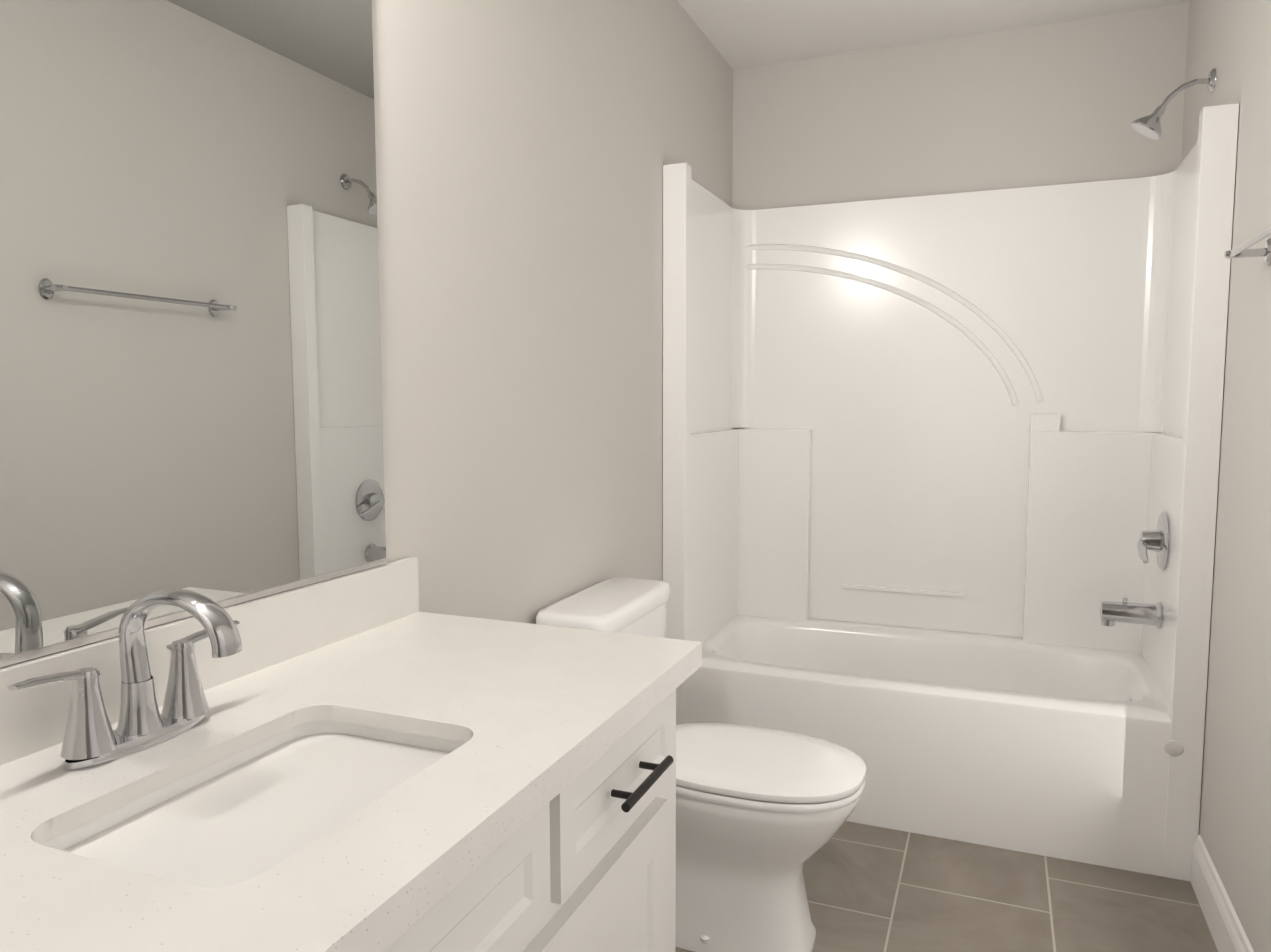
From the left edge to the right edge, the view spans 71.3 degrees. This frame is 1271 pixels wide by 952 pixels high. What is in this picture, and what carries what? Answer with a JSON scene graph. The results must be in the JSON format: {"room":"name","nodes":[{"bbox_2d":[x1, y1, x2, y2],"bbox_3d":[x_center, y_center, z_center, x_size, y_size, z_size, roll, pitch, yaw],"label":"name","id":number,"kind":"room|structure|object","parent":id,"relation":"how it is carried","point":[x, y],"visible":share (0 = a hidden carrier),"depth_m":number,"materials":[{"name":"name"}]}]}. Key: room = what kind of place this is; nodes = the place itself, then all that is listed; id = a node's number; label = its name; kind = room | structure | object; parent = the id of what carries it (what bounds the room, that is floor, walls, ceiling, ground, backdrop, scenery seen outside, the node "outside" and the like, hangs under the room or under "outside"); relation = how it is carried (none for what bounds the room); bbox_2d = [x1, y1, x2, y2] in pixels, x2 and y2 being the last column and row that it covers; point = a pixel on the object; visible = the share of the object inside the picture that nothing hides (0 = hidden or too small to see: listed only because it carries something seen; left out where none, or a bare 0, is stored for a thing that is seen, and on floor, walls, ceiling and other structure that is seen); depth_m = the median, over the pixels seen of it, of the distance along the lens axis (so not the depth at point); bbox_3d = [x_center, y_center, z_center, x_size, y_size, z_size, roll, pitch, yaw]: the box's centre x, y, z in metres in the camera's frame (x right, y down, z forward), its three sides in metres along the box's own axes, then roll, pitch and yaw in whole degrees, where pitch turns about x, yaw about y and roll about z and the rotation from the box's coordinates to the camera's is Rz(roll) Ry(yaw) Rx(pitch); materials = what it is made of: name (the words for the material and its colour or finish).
{"room":"bathroom","nodes":[
{"label":"bathroom","id":0,"kind":"room"},
{"bbox_2d":[372,0,732,623],"bbox_3d":[-0.563,-0.111,1.380,0.100,2.560,4.950,2,5,22],"label":"wall","id":1,"kind":"structure","parent":0,"point":[526,150],"depth_m":2.01,"materials":[{"name":"grey paint"}]},
{"bbox_2d":[0,0,387,667],"bbox_3d":[-0.678,-0.336,0.931,0.009,1.082,1.258,2,5,22],"label":"mirror","id":2,"kind":"object","parent":1,"relation":"attached to","point":[190,370],"visible":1,"depth_m":1.15,"materials":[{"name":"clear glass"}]},
{"bbox_2d":[677,0,1190,69],"bbox_3d":[0.187,-1.410,0.959,1.724,0.100,4.950,2,5,22],"label":"ceiling","id":3,"kind":"structure","parent":0,"point":[740,34],"depth_m":2.99,"materials":[{"name":"paint"}]},
{"bbox_2d":[675,821,1217,951],"bbox_3d":[0.190,1.240,1.189,1.724,0.100,4.950,2,5,22],"label":"floor","id":4,"kind":"structure","parent":0,"point":[869,888],"depth_m":2.28,"materials":[{"name":"tile"}]},
{"bbox_2d":[0,557,701,951],"bbox_3d":[-0.395,0.710,0.945,0.584,1.000,1.332,2,5,22],"label":"bathroom vanity","id":5,"kind":"object","parent":4,"relation":"on","point":[372,759],"visible":1,"depth_m":0.99,"materials":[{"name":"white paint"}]},
{"bbox_2d":[7,589,241,770],"bbox_3d":[-0.509,0.214,0.982,0.174,0.180,0.279,2,5,22],"label":"faucet","id":6,"kind":"object","parent":5,"relation":"on","point":[92,738],"visible":1,"depth_m":0.98,"materials":[{"name":"silver metal"}]},
{"bbox_2d":[536,578,866,951],"bbox_3d":[0.180,0.704,2.149,0.737,0.801,0.474,2,5,22],"label":"toilet","id":7,"kind":"object","parent":4,"relation":"on","point":[762,815],"visible":0.73,"depth_m":2.03,"materials":[{"name":"white ceramic"}]},
{"bbox_2d":[663,103,1238,881],"bbox_3d":[0.938,0.027,2.924,1.520,2.015,0.784,2,5,22],"label":"shower","id":8,"kind":"object","parent":4,"relation":"on","point":[933,465],"visible":0.96,"depth_m":3.06,"materials":[{"name":"white plastic"}]},
{"bbox_2d":[1100,511,1169,628],"bbox_3d":[1.490,0.282,2.655,0.162,0.356,0.224,2,5,22],"label":"tub faucet","id":9,"kind":"object","parent":8,"relation":"attached to","point":[1157,540],"visible":1,"depth_m":2.65,"materials":[{"name":"silver metal"}]},
{"bbox_2d":[732,3,1188,209],"bbox_3d":[1.105,-0.281,3.310,1.524,2.560,0.100,2,5,22],"label":"wall","id":10,"kind":"structure","parent":0,"point":[1065,102],"depth_m":3.14,"materials":[{"name":"grey paint"}]},
{"bbox_2d":[1181,0,1270,951],"bbox_3d":[0.940,-0.060,0.768,0.100,2.560,4.950,2,5,22],"label":"wall","id":11,"kind":"structure","parent":0,"point":[1229,41],"depth_m":2.06,"materials":[{"name":"grey paint"}]},
{"bbox_2d":[1131,68,1215,139],"bbox_3d":[1.528,-1.055,2.527,0.200,0.176,0.092,2,5,22],"label":"shower head","id":12,"kind":"object","parent":11,"relation":"attached to","point":[1148,126],"visible":1,"depth_m":2.52},
{"bbox_2d":[1191,834,1253,951],"bbox_3d":[0.989,1.124,1.139,0.015,0.136,2.648,2,5,22],"label":"baseboard","id":13,"kind":"structure","parent":11,"relation":"attached to","point":[1227,931],"depth_m":2.12,"materials":[{"name":"white paint"}]},
{"bbox_2d":[1224,225,1270,265],"bbox_3d":[1.212,-0.458,1.646,0.084,0.060,0.630,2,5,22],"label":"towel bar","id":14,"kind":"object","parent":11,"relation":"attached to","point":[1241,250],"visible":1,"depth_m":1.89,"materials":[{"name":"silver metal"}]}
]}

